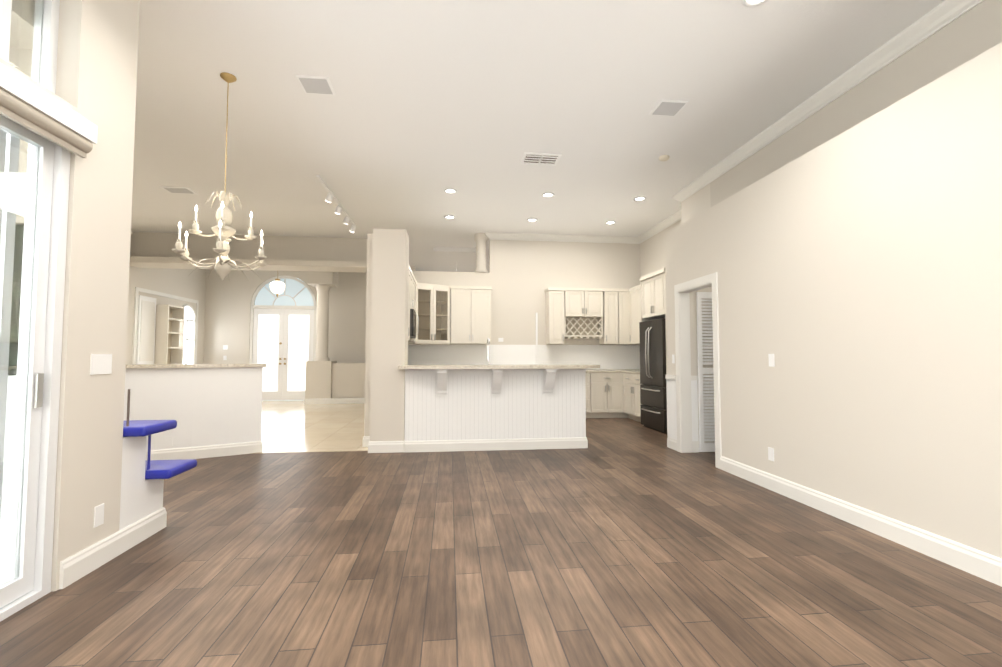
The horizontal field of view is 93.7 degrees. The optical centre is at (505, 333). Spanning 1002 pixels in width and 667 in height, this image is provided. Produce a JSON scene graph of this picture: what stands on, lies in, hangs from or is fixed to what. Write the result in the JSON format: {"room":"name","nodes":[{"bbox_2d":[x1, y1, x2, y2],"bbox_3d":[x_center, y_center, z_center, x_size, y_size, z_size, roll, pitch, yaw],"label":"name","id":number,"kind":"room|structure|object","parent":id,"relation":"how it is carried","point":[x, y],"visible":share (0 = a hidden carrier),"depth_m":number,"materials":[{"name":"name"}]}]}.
{"room":"living room","nodes":[
{"label":"living room","id":0,"kind":"room"},
{"bbox_2d":[124,364,266,450],"bbox_3d":[-4.458,0.905,5.249,3.173,1.110,0.324,1,-3,-27],"label":"wall","id":1,"kind":"structure","parent":0,"point":[208,404],"depth_m":5.57,"materials":[{"name":"white paint"}]},
{"bbox_2d":[250,400,367,453],"bbox_3d":[-6.217,1.692,10.094,8.000,0.004,9.210,0,-3,-7],"label":"floor","id":2,"kind":"structure","parent":0,"point":[291,426],"depth_m":7.92,"materials":[{"name":"tile"}]},
{"bbox_2d":[305,271,337,398],"bbox_3d":[-4.756,-0.066,12.221,0.620,3.720,0.600,0,-3,-7],"label":"column","id":3,"kind":"structure","parent":2,"relation":"on","point":[318,381],"depth_m":12.00,"materials":[{"name":"beige paint"}]},
{"bbox_2d":[332,363,364,397],"bbox_3d":[-3.528,1.291,12.326,1.860,1.020,0.450,0,-3,-7],"label":"wall","id":4,"kind":"structure","parent":0,"point":[348,380],"depth_m":12.04,"materials":[{"name":"beige paint"}]},
{"bbox_2d":[0,417,1001,666],"bbox_3d":[-2.600,1.552,5.896,14.200,0.120,18.400,0,-3,-7],"label":"floor","id":5,"kind":"structure","parent":0,"point":[626,541],"depth_m":2.56,"materials":[{"name":"brown wood"}]},
{"bbox_2d":[132,287,198,363],"bbox_3d":[-7.674,0.411,10.896,0.280,2.640,2.440,0,-3,-7],"label":"doorway","id":6,"kind":"object","parent":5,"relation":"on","point":[158,333],"visible":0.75,"depth_m":10.36,"materials":[{"name":"white"}]},
{"bbox_2d":[370,229,408,452],"bbox_3d":[-1.504,0.087,6.146,0.420,2.830,0.420,0,-3,-7],"label":"pillar","id":7,"kind":"structure","parent":5,"relation":"on","point":[390,291],"depth_m":5.94,"materials":[{"name":"beige paint"}]},
{"bbox_2d":[398,364,599,452],"bbox_3d":[-0.065,0.965,6.304,2.595,1.092,1.060,0,-3,-7],"label":"peninsula bar","id":8,"kind":"object","parent":5,"relation":"on","point":[448,408],"visible":0.98,"depth_m":6.04,"materials":[{"name":"white wood"}]},
{"bbox_2d":[486,338,489,364],"bbox_3d":[-0.217,0.335,6.686,0.100,0.545,0.228,0,-3,-7],"label":"pull-down faucet","id":9,"kind":"object","parent":8,"relation":"on","point":[488,350],"visible":0.77,"depth_m":6.60,"materials":[{"name":"silver metal"}]},
{"bbox_2d":[585,374,588,417],"bbox_3d":[1.382,1.218,9.369,0.590,0.880,0.655,0,-3,-7],"label":"base cabinet","id":10,"kind":"object","parent":5,"relation":"on","point":[587,375],"depth_m":9.07,"materials":[{"name":"white wood"}]},
{"bbox_2d":[589,374,620,417],"bbox_3d":[1.946,1.220,9.405,0.666,0.880,0.715,0,-3,-7],"label":"base cabinet","id":11,"kind":"object","parent":5,"relation":"on","point":[612,393],"depth_m":9.12,"materials":[{"name":"white wood"}]},
{"bbox_2d":[586,370,620,373],"bbox_3d":[0.430,0.754,9.279,4.960,0.040,0.655,0,-3,-7],"label":"countertop","id":12,"kind":"structure","parent":11,"relation":"on","point":[587,371],"depth_m":9.15,"materials":[{"name":"beige stone"}]},
{"bbox_2d":[621,374,641,421],"bbox_3d":[2.642,1.186,8.703,0.696,0.880,1.015,0,-3,-7],"label":"base cabinet","id":13,"kind":"object","parent":5,"relation":"on","point":[630,383],"depth_m":8.79,"materials":[{"name":"white wood"}]},
{"bbox_2d":[621,370,639,373],"bbox_3d":[2.673,0.726,8.716,0.636,0.040,0.990,0,-3,-7],"label":"countertop","id":14,"kind":"structure","parent":13,"relation":"on","point":[622,371],"depth_m":8.98,"materials":[{"name":"beige stone"}]},
{"bbox_2d":[639,318,666,433],"bbox_3d":[2.713,0.680,7.745,0.794,1.800,0.896,0,-3,-7],"label":"fridge","id":15,"kind":"object","parent":5,"relation":"on","point":[653,397],"visible":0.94,"depth_m":7.61,"materials":[{"name":"black metal"}]},
{"bbox_2d":[0,0,1001,591],"bbox_3d":[-1.905,-0.383,5.643,10.800,3.720,17.150,0,-3,-7],"label":"wall","id":16,"kind":"structure","parent":0,"point":[846,246],"depth_m":3.17,"materials":[{"name":"beige paint"}]},
{"bbox_2d":[10,0,34,48],"bbox_3d":[-4.904,-1.887,-1.389,5.680,0.150,7.760,0,-3,-7],"label":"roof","id":17,"kind":"structure","parent":16,"relation":"attached to","point":[23,3],"depth_m":2.49,"materials":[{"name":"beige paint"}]},
{"bbox_2d":[0,0,59,93],"bbox_3d":[-2.241,-1.632,0.698,0.080,0.660,3.700,0,-3,-7],"label":"transom window","id":18,"kind":"structure","parent":16,"relation":"in","point":[46,16],"depth_m":2.48,"materials":[{"name":"white"}]},
{"bbox_2d":[0,114,70,621],"bbox_3d":[-2.191,0.034,0.624,0.160,2.406,3.692,0,-3,-7],"label":"sliding patio door","id":19,"kind":"structure","parent":16,"relation":"in","point":[33,478],"depth_m":2.35,"materials":[{"name":"white glass"}]},
{"bbox_2d":[0,62,97,157],"bbox_3d":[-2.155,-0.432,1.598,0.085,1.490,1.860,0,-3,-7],"label":"valance","id":20,"kind":"object","parent":16,"relation":"attached to","point":[26,103],"visible":1,"depth_m":2.24,"materials":[{"name":"white paint"}]},
{"bbox_2d":[94,503,103,527],"bbox_3d":[-2.339,1.048,2.705,0.006,0.115,0.070,0,-3,-7],"label":"outlet","id":21,"kind":"object","parent":16,"relation":"attached to","point":[98,510],"depth_m":2.70,"materials":[{"name":"white paint"}]},
{"bbox_2d":[90,354,111,374],"bbox_3d":[-2.335,0.178,2.716,0.006,0.115,0.160,0,-3,-7],"label":"light switch","id":22,"kind":"object","parent":16,"relation":"attached to","point":[100,363],"depth_m":2.71,"materials":[{"name":"white paint"}]},
{"bbox_2d":[123,420,176,436],"bbox_3d":[-2.440,0.622,3.087,0.350,0.062,0.358,0,-3,-7],"label":"shelf","id":23,"kind":"object","parent":16,"relation":"attached to","point":[138,428],"visible":0.69,"depth_m":3.04,"materials":[{"name":"blue plastic"}]},
{"bbox_2d":[126,389,150,469],"bbox_3d":[-2.368,0.628,3.039,0.006,0.550,0.240,0,-3,-7],"label":"post","id":24,"kind":"object","parent":23,"relation":"attached to","point":[149,436],"visible":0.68,"depth_m":3.13,"materials":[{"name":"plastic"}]},
{"bbox_2d":[145,459,196,478],"bbox_3d":[-2.451,0.952,3.293,0.380,0.062,0.355,0,-3,-7],"label":"shelf","id":25,"kind":"object","parent":16,"relation":"attached to","point":[163,469],"visible":0.46,"depth_m":3.24,"materials":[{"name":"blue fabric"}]},
{"bbox_2d":[182,304,196,363],"bbox_3d":[-7.874,0.075,11.614,0.056,1.599,0.786,0,-3,-7],"label":"window","id":26,"kind":"structure","parent":16,"relation":"in","point":[189,344],"depth_m":11.75,"materials":[{"name":"white"}]},
{"bbox_2d":[249,275,316,400],"bbox_3d":[-6.021,0.117,12.774,1.714,3.400,0.150,0,-3,-7],"label":"double front door","id":27,"kind":"structure","parent":16,"relation":"in","point":[283,336],"depth_m":12.75,"materials":[{"name":"white glass"}]},
{"bbox_2d":[408,265,411,340],"bbox_3d":[-1.618,-0.475,6.936,0.348,1.130,1.040,0,-3,-7],"label":"upper cabinet","id":28,"kind":"object","parent":16,"relation":"attached to","point":[410,271],"depth_m":7.33,"materials":[{"name":"white wood"}]},
{"bbox_2d":[408,281,419,344],"bbox_3d":[-1.776,-0.404,8.416,0.381,1.130,0.639,0,-3,-7],"label":"upper cabinet","id":29,"kind":"object","parent":16,"relation":"attached to","point":[415,341],"depth_m":8.73,"materials":[{"name":"white wood"}]},
{"bbox_2d":[412,273,415,311],"bbox_3d":[-1.717,-0.690,7.787,0.348,0.620,0.770,0,-3,-7],"label":"upper cabinet","id":30,"kind":"object","parent":16,"relation":"attached to","point":[413,278],"depth_m":8.13,"materials":[{"name":"white wood"}]},
{"bbox_2d":[410,309,418,337],"bbox_3d":[-1.667,-0.158,7.767,0.444,0.435,0.750,0,-3,-7],"label":"microwave","id":31,"kind":"object","parent":30,"relation":"attached to","point":[413,314],"visible":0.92,"depth_m":7.45,"materials":[{"name":"black metal"}]},
{"bbox_2d":[420,285,443,344],"bbox_3d":[-1.578,-0.366,9.205,0.660,1.130,0.387,0,-3,-7],"label":"upper cabinet","id":32,"kind":"object","parent":16,"relation":"attached to","point":[431,296],"depth_m":9.03,"materials":[{"name":"white wood"}]},
{"bbox_2d":[448,286,491,344],"bbox_3d":[-0.720,-0.360,9.339,0.861,1.130,0.368,0,-3,-7],"label":"upper cabinet","id":33,"kind":"object","parent":16,"relation":"attached to","point":[470,305],"depth_m":9.18,"materials":[{"name":"white wood"}]},
{"bbox_2d":[475,233,487,271],"bbox_3d":[-0.493,-1.649,9.701,0.280,0.800,0.280,0,-3,-7],"label":"column","id":34,"kind":"structure","parent":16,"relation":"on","point":[481,239],"depth_m":9.61,"materials":[{"name":"beige paint"}]},
{"bbox_2d":[408,313,639,368],"bbox_3d":[0.546,0.092,8.324,5.000,1.170,2.660,0,-3,-7],"label":"tile backsplash","id":35,"kind":"structure","parent":16,"relation":"attached to","point":[615,356],"depth_m":9.63,"materials":[{"name":"white tile"}]},
{"bbox_2d":[59,398,1001,588],"bbox_3d":[-2.411,1.380,5.069,9.380,0.144,15.900,0,-3,-7],"label":"baseboard","id":36,"kind":"structure","parent":16,"relation":"attached to","point":[98,554],"depth_m":3.16,"materials":[{"name":"white wood"}]},
{"bbox_2d":[545,287,563,343],"bbox_3d":[1.015,-0.349,9.554,0.315,1.130,0.348,0,-3,-7],"label":"upper cabinet","id":37,"kind":"object","parent":16,"relation":"attached to","point":[554,295],"depth_m":9.39,"materials":[{"name":"white wood"}]},
{"bbox_2d":[131,0,983,243],"bbox_3d":[-1.908,-2.180,5.754,10.500,0.118,16.800,0,-3,-7],"label":"crown molding","id":38,"kind":"structure","parent":16,"relation":"attached to","point":[943,14],"depth_m":4.61,"materials":[{"name":"white wood"}]},
{"bbox_2d":[564,288,603,316],"bbox_3d":[1.573,-0.621,9.633,0.790,0.580,0.348,0,-3,-7],"label":"upper cabinet","id":39,"kind":"object","parent":16,"relation":"attached to","point":[578,302],"depth_m":9.46,"materials":[{"name":"white wood"}]},
{"bbox_2d":[600,289,615,343],"bbox_3d":[2.167,-0.343,9.690,0.355,1.130,0.348,0,-3,-7],"label":"upper cabinet","id":40,"kind":"object","parent":16,"relation":"attached to","point":[610,315],"depth_m":9.52,"materials":[{"name":"white wood"}]},
{"bbox_2d":[616,289,627,344],"bbox_3d":[2.383,-0.343,9.692,0.335,1.130,0.393,0,-3,-7],"label":"upper cabinet","id":41,"kind":"object","parent":16,"relation":"attached to","point":[621,294],"depth_m":9.54,"materials":[{"name":"white wood"}]},
{"bbox_2d":[628,285,643,343],"bbox_3d":[2.744,-0.364,9.248,0.398,1.130,0.725,0,-3,-7],"label":"upper cabinet","id":42,"kind":"object","parent":16,"relation":"attached to","point":[634,292],"depth_m":9.33,"materials":[{"name":"white wood"}]},
{"bbox_2d":[640,269,665,320],"bbox_3d":[2.779,-0.638,7.816,0.668,0.720,0.900,0,-3,-7],"label":"upper cabinet","id":43,"kind":"object","parent":16,"relation":"attached to","point":[653,285],"depth_m":7.76,"materials":[{"name":"white wood"}]},
{"bbox_2d":[665,272,721,468],"bbox_3d":[2.339,0.421,5.697,0.240,2.120,1.240,0,-3,-7],"label":"door frame","id":44,"kind":"structure","parent":16,"relation":"attached to","point":[682,406],"depth_m":5.91,"materials":[{"name":"white wood"}]},
{"bbox_2d":[696,292,714,451],"bbox_3d":[2.835,0.478,5.970,0.800,2.008,0.030,0,-3,-7],"label":"louvered door","id":45,"kind":"structure","parent":16,"relation":"in","point":[706,431],"depth_m":5.92,"materials":[{"name":"white paint"}]},
{"bbox_2d":[768,447,773,460],"bbox_3d":[2.407,1.092,4.251,0.006,0.115,0.070,0,-3,-7],"label":"outlet","id":46,"kind":"object","parent":16,"relation":"attached to","point":[770,450],"depth_m":4.24,"materials":[{"name":"white paint"}]},
{"bbox_2d":[768,354,774,366],"bbox_3d":[2.411,0.241,4.253,0.006,0.115,0.070,0,-3,-7],"label":"light switch","id":47,"kind":"object","parent":16,"relation":"attached to","point":[771,356],"depth_m":4.25,"materials":[{"name":"white paint"}]},
{"bbox_2d":[131,0,944,271],"bbox_3d":[-2.600,-2.284,6.080,14.200,0.120,18.400,0,-3,-7],"label":"ceiling","id":48,"kind":"structure","parent":0,"point":[471,102],"depth_m":4.68,"materials":[{"name":"white paint"}]},
{"bbox_2d":[159,186,197,194],"bbox_3d":[-4.937,-2.167,7.109,0.400,0.013,0.300,0,-3,-7],"label":"ceiling vent","id":49,"kind":"object","parent":48,"relation":"in","point":[177,190],"visible":1,"depth_m":7.10,"materials":[{"name":"white metal"}]},
{"bbox_2d":[172,72,266,280],"bbox_3d":[-2.492,-1.389,4.185,0.780,1.850,0.748,0,-3,-7],"label":"chandelier","id":50,"kind":"object","parent":48,"relation":"hanging from","point":[224,231],"visible":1,"depth_m":4.13,"materials":[{"name":"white metal"}]},
{"bbox_2d":[130,232,366,271],"bbox_3d":[-5.059,-1.708,9.830,5.200,0.670,0.630,0,-3,-7],"label":"soffit","id":51,"kind":"structure","parent":48,"relation":"attached to","point":[281,253],"depth_m":9.74,"materials":[{"name":"beige paint"}]},
{"bbox_2d":[269,278,285,296],"bbox_3d":[-5.491,-1.420,11.342,0.356,1.100,0.356,0,-3,-7],"label":"pendant light","id":52,"kind":"object","parent":48,"relation":"hanging from","point":[277,286],"visible":0.98,"depth_m":11.22,"materials":[{"name":"white glass"}]},
{"bbox_2d":[296,75,335,94],"bbox_3d":[-1.752,-2.299,4.356,0.280,0.014,0.280,0,-3,-7],"label":"ceiling speaker","id":53,"kind":"object","parent":48,"relation":"attached to","point":[315,85],"visible":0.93,"depth_m":4.34,"materials":[{"name":"white paint"}]},
{"bbox_2d":[316,175,355,232],"bbox_3d":[-2.759,-2.053,7.789,0.123,0.174,2.550,0,-3,-7],"label":"spotlights","id":54,"kind":"object","parent":48,"relation":"attached to","point":[339,208],"visible":1,"depth_m":7.72,"materials":[{"name":"white paint"}]},
{"bbox_2d":[444,215,454,218],"bbox_3d":[-1.001,-2.101,8.478,0.200,0.013,0.200,0,-3,-7],"label":"recessed light","id":55,"kind":"object","parent":48,"relation":"in","point":[449,217],"visible":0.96,"depth_m":8.48,"materials":[{"name":"white paint"}]},
{"bbox_2d":[444,188,456,193],"bbox_3d":[-0.833,-2.165,7.140,0.200,0.013,0.200,0,-3,-7],"label":"recessed light","id":56,"kind":"object","parent":48,"relation":"in","point":[450,190],"visible":0.96,"depth_m":7.12,"materials":[{"name":"white paint"}]},
{"bbox_2d":[434,247,475,261],"bbox_3d":[-1.124,-1.913,11.479,1.200,0.099,1.200,0,-3,-7],"label":"ceiling","id":57,"kind":"structure","parent":48,"relation":"attached to","point":[448,254],"depth_m":11.17,"materials":[{"name":"white paint"}]},
{"bbox_2d":[527,218,537,221],"bbox_3d":[0.499,-2.092,8.655,0.200,0.013,0.200,0,-3,-7],"label":"recessed light","id":58,"kind":"object","parent":48,"relation":"in","point":[532,219],"visible":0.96,"depth_m":8.63,"materials":[{"name":"white paint"}]},
{"bbox_2d":[520,152,561,165],"bbox_3d":[0.451,-2.217,5.994,0.480,0.019,0.340,0,-3,-7],"label":"ceiling vent","id":59,"kind":"object","parent":48,"relation":"in","point":[544,159],"visible":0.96,"depth_m":5.96,"materials":[{"name":"white metal"}]},
{"bbox_2d":[542,192,553,196],"bbox_3d":[0.667,-2.157,7.317,0.200,0.013,0.200,0,-3,-7],"label":"recessed light","id":60,"kind":"object","parent":48,"relation":"in","point":[548,194],"visible":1,"depth_m":7.30,"materials":[{"name":"white paint"}]},
{"bbox_2d":[605,221,615,223],"bbox_3d":[1.978,-2.084,8.830,0.200,0.013,0.200,0,-3,-7],"label":"recessed light","id":61,"kind":"object","parent":48,"relation":"in","point":[610,222],"visible":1,"depth_m":8.82,"materials":[{"name":"white paint"}]},
{"bbox_2d":[633,196,645,200],"bbox_3d":[2.147,-2.148,7.492,0.200,0.013,0.200,0,-3,-7],"label":"recessed light","id":62,"kind":"object","parent":48,"relation":"in","point":[640,198],"visible":0.98,"depth_m":7.48,"materials":[{"name":"white paint"}]},
{"bbox_2d":[659,155,669,160],"bbox_3d":[2.008,-2.212,5.936,0.130,0.034,0.130,0,-3,-7],"label":"smoke detector","id":63,"kind":"object","parent":48,"relation":"attached to","point":[664,157],"visible":1,"depth_m":5.90,"materials":[{"name":"beige plastic"}]},
{"bbox_2d":[649,99,688,116],"bbox_3d":[1.654,-2.279,4.758,0.280,0.014,0.280,0,-3,-7],"label":"ceiling speaker","id":64,"kind":"object","parent":48,"relation":"attached to","point":[673,108],"visible":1,"depth_m":4.74,"materials":[{"name":"white paint"}]},
{"bbox_2d":[742,0,767,6],"bbox_3d":[1.759,-2.351,3.272,0.200,0.013,0.200,0,-3,-7],"label":"recessed light","id":65,"kind":"object","parent":48,"relation":"in","point":[750,3],"visible":0.98,"depth_m":3.33,"materials":[{"name":"white paint"}]},
{"label":"outside","id":66,"kind":"structure","parent":0,"visible":0},
{"bbox_3d":[-7.635,1.159,-1.858,11.180,0.040,7.760,0,-3,-7],"label":"floor","id":67,"kind":"structure","parent":66,"visible":0},
{"bbox_2d":[0,48,32,584],"bbox_3d":[-4.614,-0.169,2.391,4.160,3.020,0.155,0,-3,-7],"label":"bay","id":68,"kind":"object","parent":67,"relation":"on","point":[4,504],"depth_m":2.62,"materials":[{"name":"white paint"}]}
]}

